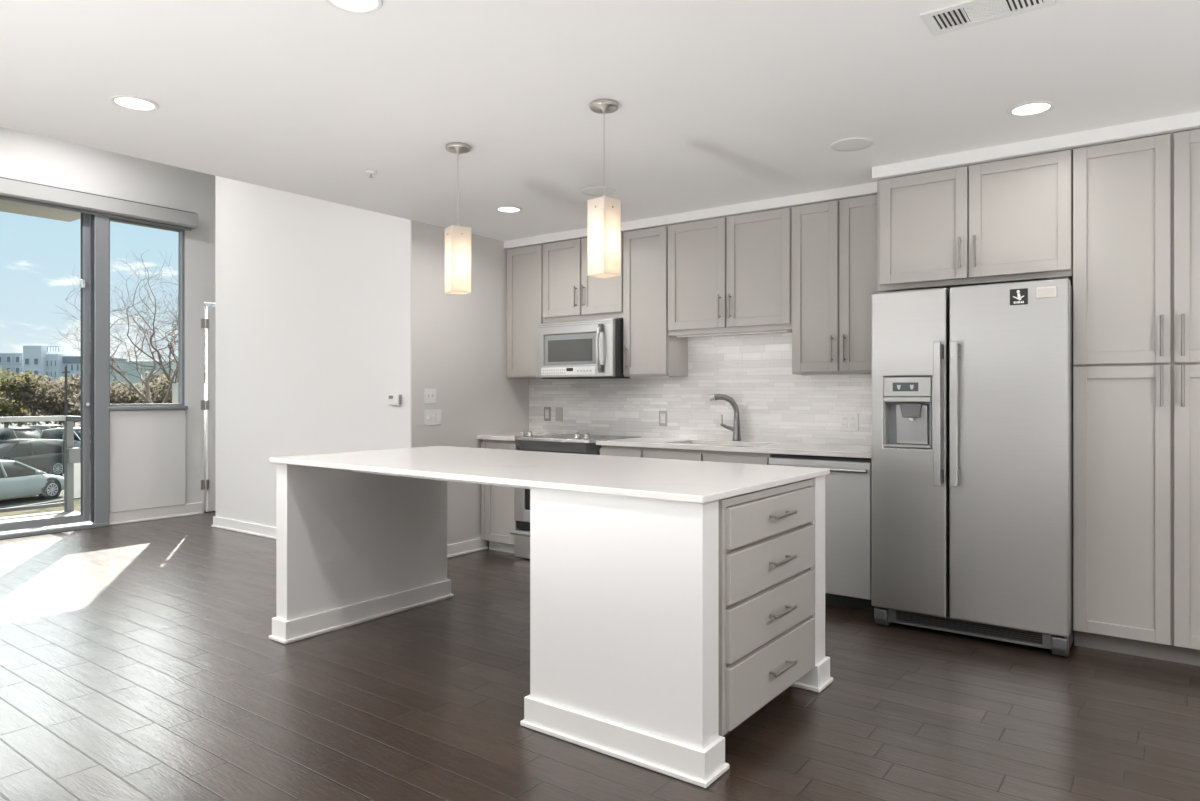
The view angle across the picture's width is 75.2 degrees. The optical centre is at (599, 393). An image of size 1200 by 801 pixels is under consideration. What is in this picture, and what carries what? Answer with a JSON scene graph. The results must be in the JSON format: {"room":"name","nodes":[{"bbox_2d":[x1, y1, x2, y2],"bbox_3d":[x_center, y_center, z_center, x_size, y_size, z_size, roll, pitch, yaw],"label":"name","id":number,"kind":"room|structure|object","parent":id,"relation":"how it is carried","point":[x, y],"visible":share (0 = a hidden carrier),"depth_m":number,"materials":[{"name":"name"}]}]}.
{"room":"kitchen","nodes":[
{"label":"kitchen","id":0,"kind":"room"},
{"bbox_2d":[0,127,214,513],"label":"wall","id":1,"kind":"structure","parent":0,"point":[27,157],"depth_m":7.76,"materials":[{"name":"white paint"}]},
{"bbox_2d":[0,199,80,221],"bbox_3d":[-7.093,-1.982,5.487,1.430,0.235,6.400,0,0,36],"label":"roof","id":2,"kind":"structure","parent":1,"relation":"attached to","point":[5,206],"depth_m":7.98,"materials":[{"name":"grey"}]},
{"bbox_2d":[0,213,108,539],"bbox_3d":[-5.408,-0.285,6.430,0.160,3.070,2.418,0,0,36],"label":"door","id":3,"kind":"structure","parent":1,"relation":"attached to","point":[94,228],"depth_m":7.29,"materials":[{"name":"silver metal"}]},
{"bbox_2d":[0,177,197,230],"bbox_3d":[-5.151,-1.755,6.640,0.112,0.180,3.363,0,0,36],"label":"roller shade","id":4,"kind":"object","parent":1,"relation":"attached to","point":[13,190],"visible":1,"depth_m":7.21,"materials":[{"name":"grey metal"}]},
{"bbox_2d":[109,217,187,410],"bbox_3d":[-4.476,-0.762,7.688,0.125,1.845,0.750,0,0,36],"label":"window","id":5,"kind":"structure","parent":1,"relation":"attached to","point":[181,233],"depth_m":7.95,"materials":[{"name":"clear glass"}]},
{"bbox_2d":[109,502,202,524],"bbox_3d":[-4.398,1.190,7.742,0.026,0.120,0.890,0,0,36],"label":"baseboard","id":6,"kind":"structure","parent":1,"relation":"attached to","point":[140,515],"depth_m":7.72,"materials":[{"name":"white paint"}]},
{"bbox_2d":[201,306,214,512],"bbox_3d":[-3.898,0.168,8.495,0.096,2.165,0.935,0,0,36],"label":"door","id":7,"kind":"structure","parent":1,"relation":"attached to","point":[208,323],"depth_m":8.18,"materials":[{"name":"white paint"}]},
{"bbox_2d":[172,383,205,510],"bbox_3d":[-4.091,2.070,8.852,0.140,4.360,1.420,0,0,36],"label":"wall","id":8,"kind":"structure","parent":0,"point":[174,385],"depth_m":8.46,"materials":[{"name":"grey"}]},
{"bbox_2d":[215,176,409,526],"bbox_3d":[-2.031,-0.610,7.119,2.773,3.720,1.560,0,0,36],"label":"wall","id":9,"kind":"structure","parent":0,"point":[312,295],"depth_m":6.50,"materials":[{"name":"white paint"}]},
{"bbox_2d":[211,516,275,539],"bbox_3d":[-2.075,1.201,7.073,2.813,0.098,1.486,0,0,36],"label":"baseboard","id":10,"kind":"structure","parent":9,"relation":"attached to","point":[218,522],"depth_m":6.97,"materials":[{"name":"white paint"}]},
{"bbox_2d":[388,394,400,404],"bbox_3d":[-1.513,0.045,5.748,0.120,0.080,0.032,0,0,36],"label":"thermostat","id":11,"kind":"object","parent":9,"relation":"attached to","point":[393,399],"visible":1,"depth_m":5.73,"materials":[{"name":"white plastic"}]},
{"bbox_2d":[410,220,528,547],"bbox_3d":[-0.991,-0.005,6.184,0.012,2.510,1.290,0,0,36],"label":"wall","id":12,"kind":"structure","parent":0,"point":[458,342],"depth_m":6.06,"materials":[{"name":"white paint"}]},
{"bbox_2d":[424,389,435,403],"bbox_3d":[-1.258,0.019,5.797,0.018,0.112,0.115,0,0,36],"label":"light switch","id":13,"kind":"object","parent":12,"relation":"attached to","point":[429,394],"visible":1,"depth_m":5.79,"materials":[{"name":"white plastic"}]},
{"bbox_2d":[424,409,440,424],"bbox_3d":[-1.244,0.177,5.817,0.018,0.115,0.164,0,0,36],"label":"light switch","id":14,"kind":"object","parent":12,"relation":"attached to","point":[431,417],"visible":1,"depth_m":5.81,"materials":[{"name":"white plastic"}]},
{"bbox_2d":[436,412,439,421],"bbox_3d":[-1.216,0.177,5.856,0.003,0.075,0.032,0,0,36],"label":"socket","id":15,"kind":"object","parent":14,"relation":"attached to","point":[437,413],"depth_m":5.85,"materials":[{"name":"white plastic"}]},
{"bbox_2d":[447,538,487,557],"bbox_3d":[-1.141,1.201,5.949,0.026,0.098,0.786,0,0,36],"label":"baseboard","id":16,"kind":"structure","parent":12,"relation":"attached to","point":[475,545],"depth_m":6.07,"materials":[{"name":"white paint"}]},
{"bbox_2d":[507,244,543,378],"bbox_3d":[-0.536,-0.662,6.448,0.400,1.068,0.297,0,0,36],"label":"upper cabinet","id":17,"kind":"object","parent":12,"relation":"attached to","point":[524,264],"visible":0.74,"depth_m":6.34,"materials":[{"name":"grey paint"}]},
{"bbox_2d":[504,182,876,248],"bbox_3d":[0.549,-1.228,5.646,3.105,0.063,0.325,0,0,36],"label":"trim","id":18,"kind":"structure","parent":17,"relation":"on","point":[866,189],"depth_m":5.25,"materials":[{"name":"white paint"}]},
{"bbox_2d":[0,0,1199,240],"bbox_3d":[-0.128,-1.915,1.481,6.965,1.310,8.030,0,0,36],"label":"ceiling","id":19,"kind":"structure","parent":0,"point":[720,102],"depth_m":3.22,"materials":[{"name":"white paint"}]},
{"bbox_2d":[110,95,158,111],"bbox_3d":[-2.015,-1.256,3.374,0.184,0.006,0.184,0,0,36],"label":"recessed light","id":20,"kind":"object","parent":19,"relation":"in","point":[129,102],"visible":1,"depth_m":3.37,"materials":[{"name":"white plastic"}]},
{"bbox_2d":[325,0,382,13],"bbox_3d":[-0.787,-1.256,2.483,0.184,0.006,0.184,0,0,36],"label":"recessed light","id":21,"kind":"object","parent":19,"relation":"in","point":[351,6],"visible":1,"depth_m":2.52,"materials":[{"name":"white plastic"}]},
{"bbox_2d":[365,170,376,177],"bbox_3d":[-1.303,-1.244,4.431,0.070,0.032,0.070,0,0,36],"label":"sprinkler head","id":22,"kind":"object","parent":19,"relation":"attached to","point":[370,172],"visible":1,"depth_m":4.42},
{"bbox_2d":[445,142,470,294],"bbox_3d":[-0.723,-0.886,3.965,0.124,0.748,0.124,0,0,-39],"label":"pendant light","id":23,"kind":"object","parent":19,"relation":"hanging from","point":[457,238],"visible":1,"depth_m":3.92,"materials":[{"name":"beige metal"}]},
{"bbox_2d":[495,206,521,212],"bbox_3d":[-0.622,-1.256,5.319,0.184,0.006,0.184,0,0,36],"label":"recessed light","id":24,"kind":"object","parent":19,"relation":"in","point":[505,209],"visible":1,"depth_m":5.31,"materials":[{"name":"white plastic"}]},
{"bbox_2d":[581,186,615,195],"bbox_3d":[-0.010,-1.255,4.843,0.212,0.008,0.212,0,0,36],"label":"ceiling speaker","id":25,"kind":"object","parent":19,"relation":"attached to","point":[597,190],"visible":0.98,"depth_m":4.83,"materials":[{"name":"white plastic"}]},
{"bbox_2d":[587,99,620,277],"bbox_3d":[0.018,-0.886,3.391,0.124,0.748,0.124,0,0,36],"label":"pendant light","id":26,"kind":"object","parent":19,"relation":"hanging from","point":[604,212],"visible":1,"depth_m":3.36,"materials":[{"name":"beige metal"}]},
{"bbox_2d":[830,137,873,151],"bbox_3d":[1.272,-1.255,3.934,0.212,0.008,0.212,0,0,36],"label":"ceiling speaker","id":27,"kind":"object","parent":19,"relation":"attached to","point":[855,143],"visible":1,"depth_m":3.92,"materials":[{"name":"white plastic"}]},
{"bbox_2d":[920,0,1056,35],"bbox_3d":[1.265,-1.255,2.546,0.374,0.008,0.188,0,0,36],"label":"ceiling vent","id":28,"kind":"object","parent":19,"relation":"in","point":[969,13],"visible":1,"depth_m":2.56,"materials":[{"name":"white plastic"}]},
{"bbox_2d":[1007,101,1054,116],"bbox_3d":[1.901,-1.256,3.438,0.184,0.006,0.184,0,0,36],"label":"recessed light","id":29,"kind":"object","parent":19,"relation":"in","point":[1031,108],"visible":1,"depth_m":3.43,"materials":[{"name":"white plastic"}]},
{"bbox_2d":[0,511,1199,800],"bbox_3d":[-1.570,1.280,2.713,10.750,0.060,8.300,0,0,36],"label":"floor","id":30,"kind":"structure","parent":0,"point":[139,661],"depth_m":3.06,"materials":[{"name":"brown wood"}]},
{"bbox_2d":[269,463,453,643],"bbox_3d":[-1.293,0.800,4.377,0.150,0.900,1.129,0,0,36],"label":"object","id":31,"kind":"structure","parent":30,"relation":"on","point":[353,548],"depth_m":4.23,"materials":[{"name":"white paint"}]},
{"bbox_2d":[352,470,529,488],"bbox_3d":[-0.658,0.388,3.781,1.631,0.074,0.100,0,0,36],"label":"support beam","id":32,"kind":"structure","parent":31,"relation":"attached to","point":[352,470],"depth_m":3.79,"materials":[{"name":"white paint"}]},
{"bbox_2d":[481,439,516,552],"bbox_3d":[-0.615,0.806,6.320,0.378,0.887,0.597,0,0,36],"label":"base cabinet","id":33,"kind":"object","parent":30,"relation":"on","point":[497,502],"visible":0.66,"depth_m":6.11,"materials":[{"name":"grey paint"}]},
{"bbox_2d":[477,432,558,440],"bbox_3d":[-0.630,0.347,6.316,0.409,0.030,0.622,0,0,36],"label":"countertop","id":34,"kind":"structure","parent":33,"relation":"on","point":[506,437],"depth_m":6.17,"materials":[{"name":"white stone"}]},
{"bbox_2d":[510,431,637,558],"bbox_3d":[-0.182,0.761,5.929,0.818,0.954,0.677,0,0,36],"label":"range","id":35,"kind":"object","parent":30,"relation":"on","point":[576,443],"visible":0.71,"depth_m":5.84,"materials":[{"name":"grey metal"}]},
{"bbox_2d":[600,445,643,457],"bbox_3d":[0.303,0.806,5.618,0.363,0.887,0.635,0,0,36],"label":"base cabinet","id":36,"kind":"object","parent":30,"relation":"on","point":[624,451],"visible":0.07,"depth_m":5.39,"materials":[{"name":"grey paint"}]},
{"bbox_2d":[520,487,728,787],"bbox_3d":[0.065,0.800,2.763,0.792,0.900,0.164,0,0,36],"label":"panel","id":37,"kind":"object","parent":30,"relation":"on","point":[624,590],"depth_m":2.67,"materials":[{"name":"white paint"}]},
{"bbox_2d":[643,447,774,464],"bbox_3d":[0.821,0.806,5.236,0.920,0.887,0.635,0,0,36],"label":"base cabinet","id":38,"kind":"object","parent":30,"relation":"on","point":[660,453],"visible":0.07,"depth_m":4.99,"materials":[{"name":"grey paint"}]},
{"bbox_2d":[596,437,870,457],"bbox_3d":[0.938,0.347,5.158,1.946,0.030,0.622,0,0,36],"label":"countertop","id":39,"kind":"structure","parent":38,"relation":"on","point":[833,450],"depth_m":4.99,"materials":[{"name":"white stone"}]},
{"bbox_2d":[709,394,740,440],"bbox_3d":[0.876,0.166,5.465,0.223,0.331,0.060,0,0,8],"label":"kitchen faucet","id":40,"kind":"object","parent":39,"relation":"on","point":[736,427],"visible":1,"depth_m":5.44,"materials":[{"name":"silver metal"}]},
{"bbox_2d":[719,479,814,736],"bbox_3d":[0.389,0.803,3.132,0.763,0.893,0.809,0,0,36],"label":"base cabinet","id":41,"kind":"object","parent":30,"relation":"on","point":[767,536],"visible":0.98,"depth_m":2.84,"materials":[{"name":"grey paint"}]},
{"bbox_2d":[269,446,829,503],"bbox_3d":[-0.340,0.338,3.669,2.494,0.025,1.132,0,0,36],"label":"countertop","id":42,"kind":"structure","parent":41,"relation":"on","point":[690,481],"depth_m":3.29,"materials":[{"name":"white stone"}]},
{"bbox_2d":[791,475,832,692],"bbox_3d":[0.647,0.800,3.550,0.792,0.900,0.164,0,0,36],"label":"panel","id":43,"kind":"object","parent":30,"relation":"on","point":[817,679],"depth_m":3.31,"materials":[{"name":"white paint"}]},
{"bbox_2d":[768,454,874,611],"bbox_3d":[1.429,0.812,4.760,0.613,0.875,0.645,0,0,36],"label":"dishwasher","id":44,"kind":"object","parent":30,"relation":"on","point":[848,483],"visible":0.51,"depth_m":4.45,"materials":[{"name":"grey"}]},
{"bbox_2d":[871,276,1073,656],"bbox_3d":[2.028,0.349,4.185,0.912,1.802,0.837,0,0,36],"label":"refrigerator","id":45,"kind":"object","parent":30,"relation":"on","point":[972,389],"visible":1,"depth_m":3.86,"materials":[{"name":"grey metal"}]},
{"bbox_2d":[1010,288,1027,304],"bbox_3d":[2.015,-0.466,3.748,0.077,0.077,0.005,0,0,36],"label":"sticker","id":46,"kind":"object","parent":45,"relation":"attached to","point":[1017,296],"visible":1,"depth_m":3.75,"materials":[{"name":"black paper"}]},
{"bbox_2d":[1036,286,1056,297],"bbox_3d":[2.107,-0.478,3.678,0.084,0.051,0.008,0,0,36],"label":"magnet","id":47,"kind":"object","parent":45,"relation":"attached to","point":[1041,292],"visible":1,"depth_m":3.67,"materials":[{"name":"white"}]},
{"bbox_2d":[1073,129,1199,665],"bbox_3d":[2.783,0.027,3.784,0.789,2.446,0.638,0,0,36],"label":"pantry cabinet","id":48,"kind":"object","parent":30,"relation":"on","point":[1136,202],"visible":1,"depth_m":3.65,"materials":[{"name":"grey paint"}]},
{"bbox_3d":[2.234,-0.005,4.678,6.965,2.510,0.120,0,0,36],"label":"wall","id":49,"kind":"structure","parent":0,"visible":0},
{"bbox_2d":[529,333,870,445],"bbox_3d":[0.648,-0.125,5.767,3.120,0.950,0.012,0,0,36],"label":"backsplash","id":50,"kind":"structure","parent":49,"relation":"attached to","point":[775,404],"depth_m":5.59,"materials":[{"name":"tile"}]},
{"bbox_2d":[544,407,550,420],"bbox_3d":[-0.444,0.172,6.560,0.074,0.117,0.010,0,0,36],"label":"wall outlet","id":51,"kind":"object","parent":50,"relation":"attached to","point":[547,410],"visible":1,"depth_m":6.55,"materials":[{"name":"grey plastic"}]},
{"bbox_2d":[556,407,562,420],"bbox_3d":[-0.341,0.172,6.485,0.077,0.117,0.008,0,0,36],"label":"wall plate","id":52,"kind":"object","parent":50,"relation":"attached to","point":[559,410],"visible":1,"depth_m":6.48,"materials":[{"name":"grey"}]},
{"bbox_2d":[543,232,622,322],"bbox_3d":[-0.072,-0.878,6.082,0.778,0.636,0.335,0,0,36],"label":"upper cabinet","id":53,"kind":"object","parent":50,"relation":"attached to","point":[569,294],"visible":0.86,"depth_m":6.01,"materials":[{"name":"grey paint"}]},
{"bbox_2d":[536,319,629,378],"bbox_3d":[-0.106,-0.332,6.023,0.743,0.431,0.469,0,0,36],"label":"microwave","id":54,"kind":"object","parent":53,"relation":"attached to","point":[586,349],"visible":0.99,"depth_m":5.85,"materials":[{"name":"grey metal"}]},
{"bbox_2d":[623,225,687,377],"bbox_3d":[0.397,-0.654,5.736,0.383,1.083,0.335,0,0,36],"label":"upper cabinet","id":55,"kind":"object","parent":50,"relation":"attached to","point":[649,351],"visible":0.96,"depth_m":5.64,"materials":[{"name":"grey paint"}]},
{"bbox_2d":[659,411,666,425],"bbox_3d":[0.475,0.188,5.881,0.072,0.115,0.010,0,0,36],"label":"wall outlet","id":56,"kind":"object","parent":50,"relation":"attached to","point":[662,414],"visible":1,"depth_m":5.88,"materials":[{"name":"grey plastic"}]},
{"bbox_2d":[668,207,791,337],"bbox_3d":[0.922,-0.798,5.347,0.920,0.796,0.335,0,0,36],"label":"upper cabinet","id":57,"kind":"object","parent":50,"relation":"attached to","point":[729,275],"visible":0.96,"depth_m":5.22,"materials":[{"name":"grey paint"}]},
{"bbox_2d":[792,194,880,375],"bbox_3d":[1.544,-0.654,4.888,0.623,1.083,0.335,0,0,36],"label":"upper cabinet","id":58,"kind":"object","parent":50,"relation":"attached to","point":[834,243],"visible":0.76,"depth_m":4.80,"materials":[{"name":"grey paint"}]},
{"bbox_2d":[840,413,857,430],"bbox_3d":[1.612,0.184,5.042,0.117,0.116,0.010,0,0,36],"label":"wall outlet","id":59,"kind":"object","parent":50,"relation":"attached to","point":[848,421],"visible":1,"depth_m":5.04,"materials":[{"name":"white plastic"}]},
{"bbox_2d":[877,149,1072,291],"bbox_3d":[2.086,-0.886,4.299,0.938,0.620,0.638,0,0,36],"label":"upper cabinet","id":60,"kind":"object","parent":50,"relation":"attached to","point":[1009,220],"visible":0.96,"depth_m":4.04,"materials":[{"name":"grey paint"}]},
{"bbox_2d":[872,111,1199,181],"bbox_3d":[2.411,-1.228,4.072,1.760,0.063,0.645,0,0,36],"label":"trim","id":61,"kind":"structure","parent":60,"relation":"on","point":[1188,121],"depth_m":3.84,"materials":[{"name":"white paint"}]},
{"label":"outside","id":62,"kind":"structure","parent":0,"visible":0},
{"bbox_2d":[0,410,80,508],"bbox_3d":[-37.852,4.000,251.728,480.000,0.500,480.000,0,0,36],"label":"ground","id":63,"kind":"structure","parent":62,"point":[28,500],"depth_m":28.40,"materials":[{"name":"concrete"}]},
{"bbox_2d":[0,369,21,416],"bbox_3d":[-56.800,0.708,72.119,6.047,6.097,6.284,0,0,36],"label":"leafy tree","id":64,"kind":"object","parent":63,"relation":"on","point":[13,374],"visible":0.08,"depth_m":74.01,"materials":[{"name":"green plant"}]},
{"bbox_2d":[0,353,22,398],"bbox_3d":[-153.116,-3.200,203.000,20.963,13.900,20.601,0,0,36],"label":"building","id":65,"kind":"structure","parent":63,"relation":"on","point":[12,361],"depth_m":195.99,"materials":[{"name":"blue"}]},
{"bbox_2d":[0,427,40,440],"bbox_3d":[-34.116,2.900,45.998,4.630,1.800,2.000,0,0,26],"label":"car","id":66,"kind":"object","parent":63,"relation":"on","point":[12,432],"visible":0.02,"depth_m":45.56,"materials":[{"name":"black paint"}]},
{"bbox_2d":[0,366,46,427],"bbox_3d":[-53.164,0.689,70.067,5.583,6.135,5.044,0,0,36],"label":"leafy tree","id":67,"kind":"object","parent":63,"relation":"on","point":[3,379],"visible":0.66,"depth_m":69.10,"materials":[{"name":"green plant"}]},
{"bbox_2d":[3,370,48,426],"bbox_3d":[-56.213,0.725,76.199,5.730,6.064,5.021,0,0,36],"label":"leafy tree","id":68,"kind":"object","parent":63,"relation":"on","point":[19,377],"visible":0.02,"depth_m":75.58,"materials":[{"name":"green plant"}]},
{"bbox_2d":[0,373,62,425],"bbox_3d":[-50.986,0.929,69.925,4.265,5.655,4.673,0,0,36],"label":"leafy tree","id":69,"kind":"object","parent":63,"relation":"on","point":[38,393],"visible":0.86,"depth_m":69.37,"materials":[{"name":"green plant"}]},
{"bbox_2d":[0,460,63,499],"bbox_3d":[-20.726,3.022,26.634,2.000,1.554,4.630,0,0,12],"label":"car","id":70,"kind":"object","parent":63,"relation":"on","point":[17,479],"visible":1,"depth_m":26.91,"materials":[{"name":"grey paint"}]},
{"bbox_2d":[0,439,63,475],"bbox_3d":[-25.657,2.900,33.995,2.000,1.800,4.630,0,0,12],"label":"car","id":71,"kind":"object","parent":63,"relation":"on","point":[45,455],"visible":0.6,"depth_m":34.34,"materials":[{"name":"grey paint"}]},
{"bbox_2d":[0,498,80,516],"bbox_3d":[-13.048,3.720,13.342,15.993,0.060,33.984,0,0,12],"label":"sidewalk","id":72,"kind":"structure","parent":63,"relation":"on","point":[77,502],"depth_m":24.60,"materials":[{"name":"beige concrete"}]},
{"bbox_2d":[23,425,63,431],"bbox_3d":[-35.029,2.900,49.999,4.630,1.800,2.000,0,0,12],"label":"car","id":73,"kind":"object","parent":63,"relation":"on","point":[40,427],"visible":0.02,"depth_m":49.53,"materials":[{"name":"silver metal"}]},
{"bbox_2d":[9,497,80,507],"bbox_3d":[-20.935,3.700,14.961,0.130,0.100,33.984,0,0,12],"label":"kerb","id":74,"kind":"object","parent":63,"relation":"on","point":[75,497],"depth_m":26.12,"materials":[{"name":"grey concrete"}]},
{"bbox_2d":[32,377,64,424],"bbox_3d":[-55.231,1.026,77.874,5.998,5.460,5.567,0,0,36],"label":"leafy tree","id":75,"kind":"object","parent":63,"relation":"on","point":[64,377],"visible":0.02,"depth_m":78.58,"materials":[{"name":"green plant"}]},
{"bbox_2d":[23,346,78,381],"bbox_3d":[-141.409,-4.100,201.000,11.922,15.700,13.924,0,0,36],"label":"building","id":76,"kind":"structure","parent":63,"relation":"on","point":[34,357],"depth_m":193.99,"materials":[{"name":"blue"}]},
{"bbox_2d":[37,380,77,424],"bbox_3d":[-49.931,1.236,71.873,4.444,5.041,4.826,0,0,36],"label":"leafy tree","id":77,"kind":"object","parent":63,"relation":"on","point":[54,397],"visible":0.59,"depth_m":70.84,"materials":[{"name":"green plant"}]},
{"bbox_2d":[37,376,77,426],"bbox_3d":[-51.405,0.828,76.083,5.640,5.858,5.829,0,0,36],"label":"leafy tree","id":78,"kind":"object","parent":63,"relation":"on","point":[60,376],"visible":0.02,"depth_m":75.01,"materials":[{"name":"green plant"}]},
{"bbox_2d":[39,427,80,447],"bbox_3d":[-30.751,2.900,45.998,4.630,1.800,2.000,0,0,17],"label":"car","id":79,"kind":"object","parent":63,"relation":"on","point":[58,433],"visible":0.06,"depth_m":45.55,"materials":[{"name":"grey paint"}]},
{"bbox_2d":[46,346,77,384],"bbox_3d":[-138.414,-4.075,203.000,11.676,15.650,13.742,0,0,36],"label":"building","id":80,"kind":"structure","parent":63,"relation":"on","point":[54,362],"depth_m":195.99,"materials":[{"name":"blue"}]},
{"bbox_2d":[62,367,69,415],"bbox_3d":[-42.487,0.800,62.000,1.400,5.900,0.220,0,0,36],"label":"utility pole","id":81,"kind":"object","parent":63,"relation":"on","point":[66,371],"visible":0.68,"depth_m":61.91,"materials":[{"name":"brown wood"}]},
{"bbox_2d":[52,374,80,423],"bbox_3d":[-47.571,0.933,71.653,5.361,5.648,4.747,0,0,36],"label":"leafy tree","id":82,"kind":"object","parent":63,"relation":"on","point":[72,382],"visible":0.29,"depth_m":70.22,"materials":[{"name":"green plant"}]},
{"bbox_2d":[67,388,119,426],"bbox_3d":[-41.677,1.383,66.222,4.802,4.751,5.810,0,0,36],"label":"leafy tree","id":83,"kind":"object","parent":63,"relation":"on","point":[77,405],"visible":0.03,"depth_m":65.10,"materials":[{"name":"green plant"}]},
{"bbox_2d":[63,356,126,377],"bbox_3d":[-133.335,-2.850,204.850,15.825,13.200,16.916,0,0,36],"label":"building","id":84,"kind":"structure","parent":63,"relation":"on","point":[74,366],"depth_m":197.86,"materials":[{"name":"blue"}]},
{"bbox_2d":[110,379,145,403],"bbox_3d":[-37.758,1.285,62.247,4.406,4.947,4.682,0,0,36],"label":"leafy tree","id":85,"kind":"object","parent":63,"relation":"on","point":[116,397],"visible":0.31,"depth_m":60.88,"materials":[{"name":"green plant"}]},
{"bbox_2d":[44,269,213,403],"bbox_3d":[-19.062,-0.768,33.537,7.826,9.062,7.849,0,0,-30],"label":"bare tree","id":86,"kind":"object","parent":63,"relation":"on","point":[147,400],"visible":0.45,"depth_m":32.79,"materials":[{"name":"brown plant"}]},
{"bbox_2d":[78,251,213,393],"bbox_3d":[-16.979,-2.305,35.799,11.548,12.130,8.964,0,0,-16],"label":"bare tree","id":87,"kind":"object","parent":63,"relation":"on","point":[127,312],"visible":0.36,"depth_m":34.05,"materials":[{"name":"brown plant"}]},
{"bbox_2d":[110,361,205,396],"bbox_3d":[-62.253,-0.300,111.000,14.500,8.100,15.096,0,0,36],"label":"building","id":88,"kind":"structure","parent":63,"relation":"on","point":[133,379],"depth_m":105.00,"materials":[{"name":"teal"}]},
{"bbox_2d":[125,377,204,403],"bbox_3d":[-34.675,1.158,62.145,5.738,5.200,5.396,0,0,36],"label":"leafy tree","id":89,"kind":"object","parent":63,"relation":"on","point":[153,388],"visible":0.15,"depth_m":61.20,"materials":[{"name":"green plant"}]},
{"bbox_2d":[140,371,205,402],"bbox_3d":[-34.730,0.879,63.777,5.084,5.756,5.523,0,0,36],"label":"leafy tree","id":90,"kind":"object","parent":63,"relation":"on","point":[146,373],"visible":0.07,"depth_m":63.44,"materials":[{"name":"green plant"}]},
{"bbox_2d":[155,367,205,403],"bbox_3d":[-32.270,0.775,62.041,5.689,5.964,5.898,0,0,36],"label":"leafy tree","id":91,"kind":"object","parent":63,"relation":"on","point":[160,378],"visible":0.06,"depth_m":60.59,"materials":[{"name":"green plant"}]},
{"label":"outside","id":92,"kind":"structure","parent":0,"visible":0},
{"bbox_2d":[0,511,91,532],"bbox_3d":[-7.126,1.390,5.543,1.550,0.220,6.450,0,0,36],"label":"floor","id":93,"kind":"structure","parent":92,"point":[16,518],"depth_m":8.05,"materials":[{"name":"concrete"}]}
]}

